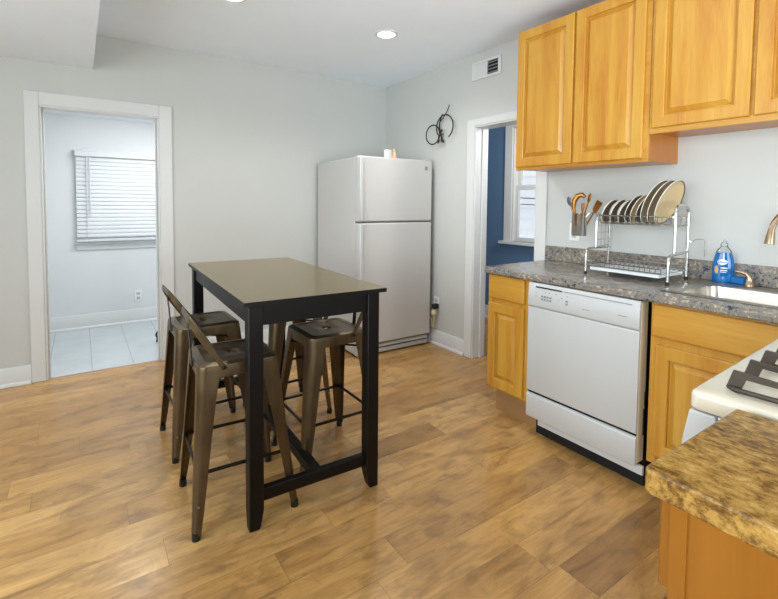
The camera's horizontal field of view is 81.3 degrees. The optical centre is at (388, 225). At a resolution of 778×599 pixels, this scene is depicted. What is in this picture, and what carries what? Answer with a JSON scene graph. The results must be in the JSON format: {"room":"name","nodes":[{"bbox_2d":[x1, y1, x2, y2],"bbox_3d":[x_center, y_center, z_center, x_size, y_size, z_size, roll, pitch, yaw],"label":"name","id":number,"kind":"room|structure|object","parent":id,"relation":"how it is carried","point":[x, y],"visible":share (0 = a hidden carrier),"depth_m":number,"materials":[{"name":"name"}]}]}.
{"room":"kitchen","nodes":[
{"label":"kitchen","id":0,"kind":"room"},
{"bbox_2d":[0,0,99,69],"bbox_3d":[-1.151,-1.110,0.053,1.997,0.258,6.600,-1,3,-34],"label":"ceiling","id":1,"kind":"structure","parent":0,"point":[59,32],"depth_m":2.58,"materials":[{"name":"paint"}]},
{"bbox_2d":[44,110,153,123],"bbox_3d":[-2.317,-1.103,4.257,2.400,0.070,1.450,-1,3,-34],"label":"ceiling","id":2,"kind":"structure","parent":0,"point":[45,111],"depth_m":4.49,"materials":[{"name":"paint"}]},
{"bbox_2d":[44,113,156,317],"bbox_3d":[-2.294,-0.046,5.150,3.400,2.130,0.100,-1,3,-34],"label":"wall","id":3,"kind":"structure","parent":0,"point":[81,282],"depth_m":4.57,"materials":[{"name":"paint"}]},
{"bbox_2d":[50,306,156,332],"bbox_3d":[-2.680,0.959,4.865,2.200,0.145,0.028,-1,3,-34],"label":"baseboard","id":4,"kind":"structure","parent":3,"relation":"attached to","point":[94,320],"depth_m":4.67,"materials":[{"name":"white paint"}]},
{"bbox_2d":[73,149,155,249],"bbox_3d":[-2.723,-0.271,4.811,1.020,1.005,0.115,-1,3,-34],"label":"window","id":5,"kind":"structure","parent":3,"relation":"in","point":[132,243],"depth_m":4.70,"materials":[{"name":"white paint"}]},
{"bbox_2d":[74,150,155,241],"bbox_3d":[-2.679,-0.299,4.738,0.990,0.900,0.072,-1,3,-34],"label":"window blind","id":6,"kind":"object","parent":5,"relation":"attached to","point":[115,192],"visible":0.62,"depth_m":4.65,"materials":[{"name":"white plastic"}]},
{"bbox_2d":[134,290,141,300],"bbox_3d":[-2.688,0.746,4.859,0.072,0.116,0.009,-1,3,-34],"label":"wall outlet","id":7,"kind":"object","parent":3,"relation":"attached to","point":[137,293],"visible":1,"depth_m":4.86,"materials":[{"name":"white plastic"}]},
{"bbox_2d":[0,35,385,368],"bbox_3d":[-1.972,-0.161,3.606,4.600,2.520,0.100,-1,3,-34],"label":"wall","id":8,"kind":"structure","parent":0,"point":[249,140],"depth_m":3.87,"materials":[{"name":"grey paint"}]},
{"bbox_2d":[0,365,31,388],"bbox_3d":[-3.191,1.066,2.765,1.588,0.130,0.028,-1,3,-34],"label":"baseboard","id":9,"kind":"structure","parent":8,"relation":"attached to","point":[20,375],"depth_m":3.16,"materials":[{"name":"white paint"}]},
{"bbox_2d":[23,90,174,382],"bbox_3d":[-2.172,0.076,3.474,0.932,2.055,0.122,-1,3,-34],"label":"trim","id":10,"kind":"structure","parent":8,"relation":"attached to","point":[35,103],"depth_m":3.26,"materials":[{"name":"white paint"}]},
{"bbox_2d":[192,326,287,345],"bbox_3d":[-0.913,1.009,4.316,2.058,0.130,0.028,-1,3,-34],"label":"baseboard","id":11,"kind":"structure","parent":8,"relation":"attached to","point":[265,331],"depth_m":4.16,"materials":[{"name":"white paint"}]},
{"bbox_2d":[0,317,666,598],"bbox_3d":[-0.017,1.233,1.897,5.850,0.060,8.150,-1,3,-34],"label":"floor","id":12,"kind":"structure","parent":0,"point":[469,500],"depth_m":1.97,"materials":[{"name":"brown wood"}]},
{"bbox_2d":[160,285,244,463],"bbox_3d":[-1.009,0.739,2.505,0.424,0.848,0.423,-1,3,-35],"label":"bar stool","id":13,"kind":"object","parent":12,"relation":"on","point":[220,324],"visible":0.8,"depth_m":2.39,"materials":[{"name":"metal"}]},
{"bbox_2d":[179,306,297,542],"bbox_3d":[-0.670,0.768,1.986,0.424,0.848,0.423,-1,3,-31],"label":"bar stool","id":14,"kind":"object","parent":12,"relation":"on","point":[208,362],"visible":0.86,"depth_m":1.87,"materials":[{"name":"brown metal"}]},
{"bbox_2d":[188,257,386,532],"bbox_3d":[-0.634,0.712,2.461,0.637,0.914,1.315,-1,3,-32],"label":"dining table","id":15,"kind":"object","parent":12,"relation":"on","point":[267,291],"visible":0.74,"depth_m":2.01,"materials":[{"name":"brown wood"}]},
{"bbox_2d":[243,317,331,430],"bbox_3d":[-0.638,0.727,2.826,0.424,0.848,0.423,-2,4,-36],"label":"bar stool","id":16,"kind":"object","parent":12,"relation":"on","point":[276,335],"visible":0.18,"depth_m":2.77,"materials":[{"name":"metal"}]},
{"bbox_2d":[271,312,361,471],"bbox_3d":[-0.339,0.753,2.354,0.424,0.848,0.423,-1,3,-34],"label":"bar stool","id":17,"kind":"object","parent":12,"relation":"on","point":[313,335],"visible":0.69,"depth_m":2.27,"materials":[{"name":"metal"}]},
{"bbox_2d":[318,155,431,356],"bbox_3d":[-0.147,0.234,4.251,0.765,1.699,0.826,-1,3,-34],"label":"refrigerator","id":18,"kind":"object","parent":12,"relation":"on","point":[373,212],"visible":0.81,"depth_m":3.95,"materials":[{"name":"white metal"}]},
{"bbox_2d":[384,149,390,157],"bbox_3d":[-0.010,-0.621,3.961,0.040,0.088,0.056,3,4,36],"label":"carton","id":19,"kind":"object","parent":18,"relation":"on","point":[387,153],"visible":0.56,"depth_m":3.94,"materials":[{"name":"white cardboard"}]},
{"bbox_2d":[391,149,396,157],"bbox_3d":[0.046,-0.628,3.994,0.052,0.100,0.051,-1,3,-34],"label":"figurine","id":20,"kind":"object","parent":18,"relation":"on","point":[394,155],"visible":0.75,"depth_m":3.98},
{"bbox_2d":[487,273,535,427],"bbox_3d":[0.952,0.724,2.860,0.630,0.878,0.322,-1,3,-34],"label":"base cabinet","id":21,"kind":"object","parent":12,"relation":"on","point":[508,305],"visible":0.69,"depth_m":2.68,"materials":[{"name":"brown wood"}]},
{"bbox_2d":[526,281,651,485],"bbox_3d":[1.190,0.751,2.436,0.606,0.872,0.624,-1,3,-34],"label":"dishwasher","id":22,"kind":"object","parent":12,"relation":"on","point":[588,352],"visible":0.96,"depth_m":2.21,"materials":[{"name":"metal"}]},
{"bbox_2d":[643,302,651,453],"bbox_3d":[1.212,0.691,2.472,0.525,0.732,0.575,-1,3,-34],"label":"tub","id":23,"kind":"object","parent":22,"relation":"in","point":[650,303],"depth_m":2.12,"materials":[{"name":"metal"}]},
{"bbox_2d":[646,302,777,462],"bbox_3d":[1.659,0.782,1.824,0.630,0.878,0.900,-1,3,-34],"label":"base cabinet","id":24,"kind":"object","parent":12,"relation":"on","point":[689,347],"visible":0.41,"depth_m":1.89,"materials":[{"name":"brown wood"}]},
{"bbox_2d":[485,245,777,323],"bbox_3d":[1.470,0.261,2.068,0.661,0.136,2.248,-1,3,-34],"label":"countertop","id":25,"kind":"structure","parent":24,"relation":"on","point":[562,266],"depth_m":2.34,"materials":[{"name":"stone"}]},
{"bbox_2d":[583,204,704,285],"bbox_3d":[1.337,0.077,2.421,0.300,0.394,0.514,-1,3,-34],"label":"dish rack","id":26,"kind":"object","parent":25,"relation":"on","point":[618,267],"visible":0.9,"depth_m":2.37,"materials":[{"name":"silver metal"}]},
{"bbox_2d":[571,212,599,235],"bbox_3d":[1.134,-0.012,2.632,0.088,0.138,0.150,-1,3,-34],"label":"utensil cup","id":27,"kind":"object","parent":26,"relation":"hanging from","point":[578,227],"visible":0.99,"depth_m":2.62,"materials":[{"name":"silver metal"}]},
{"bbox_2d":[567,196,572,212],"bbox_3d":[1.086,-0.063,2.671,0.084,0.224,0.016,3,4,42],"label":"spoon","id":28,"kind":"object","parent":27,"relation":"in","point":[569,200],"visible":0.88,"depth_m":2.68,"materials":[{"name":"metal"}]},
{"bbox_2d":[567,196,571,205],"bbox_3d":[1.069,-0.145,2.683,0.012,0.061,0.039,-1,3,-34],"label":"spoon bowl","id":29,"kind":"object","parent":28,"relation":"on","point":[569,200],"depth_m":2.68,"materials":[{"name":"grey metal"}]},
{"bbox_2d":[572,192,585,212],"bbox_3d":[1.113,-0.074,2.661,0.080,0.246,0.032,2,3,29],"label":"ladle","id":30,"kind":"object","parent":27,"relation":"in","point":[577,196],"visible":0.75,"depth_m":2.65,"materials":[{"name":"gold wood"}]},
{"bbox_2d":[581,203,584,220],"bbox_3d":[1.114,-0.041,2.616,0.022,0.187,0.055,1,3,13],"label":"serving fork","id":31,"kind":"object","parent":27,"relation":"in","point":[582,208],"visible":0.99,"depth_m":2.60,"materials":[{"name":"brown wood"}]},
{"bbox_2d":[584,193,591,213],"bbox_3d":[1.137,-0.070,2.628,0.019,0.244,0.087,-1,3,-30],"label":"serving spoon","id":32,"kind":"object","parent":27,"relation":"in","point":[590,194],"visible":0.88,"depth_m":2.61,"materials":[{"name":"brown wood"}]},
{"bbox_2d":[587,193,591,202],"bbox_3d":[1.151,-0.160,2.602,0.014,0.061,0.038,0,3,-15],"label":"spoon bowl","id":33,"kind":"object","parent":32,"relation":"on","point":[590,195],"depth_m":2.59,"materials":[{"name":"orange wood"}]},
{"bbox_2d":[587,200,601,224],"bbox_3d":[1.174,-0.049,2.624,0.121,0.204,0.024,3,4,45],"label":"spatula","id":34,"kind":"object","parent":27,"relation":"in","point":[598,203],"visible":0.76,"depth_m":2.60,"materials":[{"name":"brown wood"}]},
{"bbox_2d":[601,199,617,221],"bbox_3d":[1.268,-0.085,2.610,0.146,0.135,0.071,-1,3,-34],"label":"bowl","id":35,"kind":"object","parent":26,"relation":"in","point":[605,210],"visible":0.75,"depth_m":2.62,"materials":[{"name":"white ceramic"}]},
{"bbox_2d":[609,199,625,222],"bbox_3d":[1.295,-0.083,2.570,0.146,0.135,0.071,-1,3,-34],"label":"bowl","id":36,"kind":"object","parent":26,"relation":"in","point":[613,210],"visible":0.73,"depth_m":2.58,"materials":[{"name":"white ceramic"}]},
{"bbox_2d":[617,200,630,222],"bbox_3d":[1.321,-0.081,2.532,0.146,0.135,0.071,-1,3,-34],"label":"bowl","id":37,"kind":"object","parent":26,"relation":"in","point":[621,211],"visible":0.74,"depth_m":2.54,"materials":[{"name":"white ceramic"}]},
{"bbox_2d":[624,195,641,222],"bbox_3d":[1.349,-0.093,2.491,0.166,0.154,0.066,-1,3,-34],"label":"plate","id":38,"kind":"object","parent":26,"relation":"in","point":[630,205],"visible":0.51,"depth_m":2.48,"materials":[{"name":"white ceramic"}]},
{"bbox_2d":[584,257,685,274],"bbox_3d":[1.320,0.213,2.449,0.268,0.030,0.407,-1,3,-34],"label":"basket","id":39,"kind":"object","parent":26,"relation":"on","point":[619,267],"depth_m":2.42,"materials":[{"name":"silver metal"}]},
{"bbox_2d":[590,264,681,277],"bbox_3d":[1.325,0.239,2.443,0.253,0.016,0.364,-1,3,-34],"label":"drip tray","id":40,"kind":"object","parent":26,"relation":"on","point":[651,273],"depth_m":2.39,"materials":[{"name":"white plastic"}]},
{"bbox_2d":[630,195,646,222],"bbox_3d":[1.366,-0.092,2.466,0.166,0.154,0.066,-1,3,-34],"label":"plate","id":41,"kind":"object","parent":26,"relation":"in","point":[637,203],"visible":0.42,"depth_m":2.45,"materials":[{"name":"beige ceramic"}]},
{"bbox_2d":[635,199,644,222],"bbox_3d":[1.382,-0.091,2.442,0.166,0.154,0.066,-1,3,-34],"label":"plate","id":42,"kind":"object","parent":26,"relation":"in","point":[638,211],"visible":0.29,"depth_m":2.43,"materials":[{"name":"white ceramic"}]},
{"bbox_2d":[595,214,687,226],"bbox_3d":[1.365,-0.033,2.470,0.169,0.052,0.418,-1,3,-34],"label":"basket","id":43,"kind":"object","parent":26,"relation":"on","point":[675,216],"depth_m":2.40,"materials":[{"name":"silver metal"}]},
{"bbox_2d":[640,180,667,223],"bbox_3d":[1.412,-0.125,2.398,0.249,0.231,0.096,-1,3,-34],"label":"dinner plate","id":44,"kind":"object","parent":26,"relation":"in","point":[646,203],"visible":0.45,"depth_m":2.37,"materials":[{"name":"beige ceramic"}]},
{"bbox_2d":[647,180,674,223],"bbox_3d":[1.431,-0.123,2.370,0.249,0.231,0.096,-1,3,-34],"label":"dinner plate","id":45,"kind":"object","parent":26,"relation":"in","point":[651,209],"visible":0.45,"depth_m":2.35,"materials":[{"name":"beige ceramic"}]},
{"bbox_2d":[654,180,685,223],"bbox_3d":[1.450,-0.122,2.341,0.249,0.231,0.096,-1,3,-34],"label":"dinner plate","id":46,"kind":"object","parent":26,"relation":"in","point":[673,195],"visible":0.88,"depth_m":2.36,"materials":[{"name":"beige ceramic"}]},
{"bbox_2d":[660,280,777,308],"bbox_3d":[1.651,0.387,1.834,0.482,0.176,0.852,-1,3,-34],"label":"sink","id":47,"kind":"object","parent":25,"relation":"in","point":[737,293],"visible":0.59,"depth_m":2.09,"materials":[{"name":"metal"}]},
{"bbox_2d":[712,240,734,282],"bbox_3d":[1.669,0.173,2.260,0.092,0.212,0.059,3,4,36],"label":"dish soap bottle","id":48,"kind":"object","parent":25,"relation":"on","point":[723,265],"visible":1,"depth_m":2.24,"materials":[{"name":"blue plastic"}]},
{"bbox_2d":[730,276,745,284],"bbox_3d":[1.711,0.265,2.212,0.044,0.034,0.060,-1,3,-24],"label":"sponge","id":49,"kind":"object","parent":25,"relation":"on","point":[734,279],"visible":0.76,"depth_m":2.20,"materials":[{"name":"blue"}]},
{"bbox_2d":[735,214,777,285],"bbox_3d":[1.742,0.108,2.033,0.210,0.367,0.287,1,3,16],"label":"faucet","id":50,"kind":"object","parent":25,"relation":"on","point":[770,235],"visible":0.99,"depth_m":1.93,"materials":[{"name":"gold metal"}]},
{"bbox_2d":[658,500,777,598],"bbox_3d":[0.694,0.837,0.541,0.332,0.878,0.590,-1,3,-34],"label":"base cabinet","id":51,"kind":"object","parent":12,"relation":"on","point":[698,559],"visible":0.38,"depth_m":0.62,"materials":[{"name":"brown wood"}]},
{"bbox_2d":[645,409,777,558],"bbox_3d":[0.697,0.382,0.499,0.348,0.036,0.640,-1,3,-34],"label":"countertop","id":52,"kind":"structure","parent":51,"relation":"on","point":[725,476],"depth_m":0.64,"materials":[{"name":"stone"}]},
{"bbox_2d":[682,339,777,442],"bbox_3d":[1.116,0.740,0.941,0.760,1.040,0.740,-2,4,-37],"label":"gas stove","id":53,"kind":"object","parent":12,"relation":"on","point":[750,385],"visible":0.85,"depth_m":0.94,"materials":[{"name":"white metal"}]},
{"bbox_2d":[97,0,604,87],"bbox_3d":[0.218,-1.337,1.459,5.850,0.080,7.400,-1,3,-34],"label":"ceiling","id":54,"kind":"structure","parent":0,"point":[337,39],"depth_m":3.19,"materials":[{"name":"paint"}]},
{"bbox_2d":[225,0,245,2],"bbox_3d":[-0.931,-1.364,2.692,0.170,0.008,0.170,-1,3,-34],"label":"recessed light","id":55,"kind":"object","parent":54,"relation":"in","point":[234,1],"visible":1,"depth_m":2.75,"materials":[{"name":"white paint"}]},
{"bbox_2d":[375,30,397,38],"bbox_3d":[-0.019,-1.385,3.280,0.170,0.008,0.170,-1,3,-34],"label":"recessed light","id":56,"kind":"object","parent":54,"relation":"in","point":[384,34],"visible":1,"depth_m":3.27,"materials":[{"name":"white paint"}]},
{"bbox_2d":[485,126,533,304],"bbox_3d":[1.456,-0.189,4.792,0.100,2.520,3.400,-1,3,-34],"label":"wall","id":57,"kind":"structure","parent":0,"point":[497,253],"depth_m":5.06,"materials":[{"name":"blue paint"}]},
{"bbox_2d":[485,304,487,317],"bbox_3d":[1.392,1.001,4.815,0.028,0.140,3.200,-1,3,-34],"label":"baseboard","id":58,"kind":"structure","parent":57,"relation":"attached to","point":[486,306],"depth_m":5.21,"materials":[{"name":"white paint"}]},
{"bbox_2d":[498,124,535,246],"bbox_3d":[1.546,-0.459,4.596,0.160,1.340,0.980,-1,3,-34],"label":"window","id":59,"kind":"structure","parent":57,"relation":"in","point":[513,184],"depth_m":4.88,"materials":[{"name":"white paint"}]},
{"bbox_2d":[385,39,777,339],"bbox_3d":[1.841,-0.058,2.214,0.130,2.520,6.700,-1,3,-34],"label":"wall","id":60,"kind":"structure","parent":0,"point":[730,179],"depth_m":2.99,"materials":[{"name":"grey paint"}]},
{"bbox_2d":[431,303,438,327],"bbox_3d":[0.403,0.824,4.169,0.066,0.229,0.097,-1,3,-34],"label":"plug","id":61,"kind":"object","parent":60,"relation":"attached to","point":[435,306],"visible":1,"depth_m":4.13,"materials":[{"name":"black plastic"}]},
{"bbox_2d":[434,296,438,309],"bbox_3d":[0.436,0.708,4.181,0.009,0.116,0.072,-1,3,-34],"label":"wall outlet","id":62,"kind":"object","parent":60,"relation":"attached to","point":[436,299],"visible":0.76,"depth_m":4.17,"materials":[{"name":"white plastic"}]},
{"bbox_2d":[426,105,453,144],"bbox_3d":[0.463,-0.897,4.035,0.061,0.334,0.353,-2,4,-37],"label":"wall ornament","id":63,"kind":"object","parent":60,"relation":"attached to","point":[443,115],"visible":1,"depth_m":4.03,"materials":[{"name":"brown metal"}]},
{"bbox_2d":[426,328,463,355],"bbox_3d":[0.295,1.017,4.382,0.028,0.130,1.221,-1,3,-34],"label":"baseboard","id":64,"kind":"structure","parent":60,"relation":"attached to","point":[446,341],"depth_m":4.06,"materials":[{"name":"white paint"}]},
{"bbox_2d":[472,54,501,81],"bbox_3d":[0.776,-1.256,3.608,0.012,0.144,0.310,-1,3,-34],"label":"air vent","id":65,"kind":"object","parent":60,"relation":"in","point":[485,68],"visible":1,"depth_m":3.60,"materials":[{"name":"white paint"}]},
{"bbox_2d":[463,111,547,358],"bbox_3d":[0.931,0.133,3.545,0.152,1.991,0.794,-1,3,-34],"label":"trim","id":66,"kind":"structure","parent":60,"relation":"attached to","point":[477,129],"depth_m":3.77,"materials":[{"name":"white paint"}]},
{"bbox_2d":[569,223,578,240],"bbox_3d":[1.226,0.040,2.997,0.009,0.116,0.072,-1,3,-34],"label":"wall outlet","id":67,"kind":"object","parent":60,"relation":"attached to","point":[571,237],"visible":0.33,"depth_m":3.01,"materials":[{"name":"white plastic"}]},
{"bbox_2d":[516,0,677,171],"bbox_3d":[1.201,-0.792,2.703,0.343,0.890,0.838,-1,3,-34],"label":"upper cabinet","id":68,"kind":"object","parent":60,"relation":"attached to","point":[584,84],"visible":0.99,"depth_m":2.53,"materials":[{"name":"brown wood"}]},
{"bbox_2d":[545,245,777,288],"bbox_3d":[1.734,0.236,2.247,0.022,0.100,2.248,-1,3,-34],"label":"backsplash","id":69,"kind":"structure","parent":60,"relation":"attached to","point":[762,276],"depth_m":2.53,"materials":[{"name":"stone"}]},
{"bbox_2d":[649,0,777,137],"bbox_3d":[1.698,-0.819,1.972,0.343,0.753,0.920,-1,3,-34],"label":"upper cabinet","id":70,"kind":"object","parent":60,"relation":"attached to","point":[714,69],"visible":1,"depth_m":2.04,"materials":[{"name":"brown wood"}]},
{"label":"outside","id":71,"kind":"structure","parent":0,"visible":0},
{"bbox_2d":[519,170,535,237],"bbox_3d":[1.960,-0.560,6.509,0.018,3.900,7.500,-1,3,-34],"label":"house siding","id":72,"kind":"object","parent":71,"point":[527,212],"visible":0.13,"depth_m":6.48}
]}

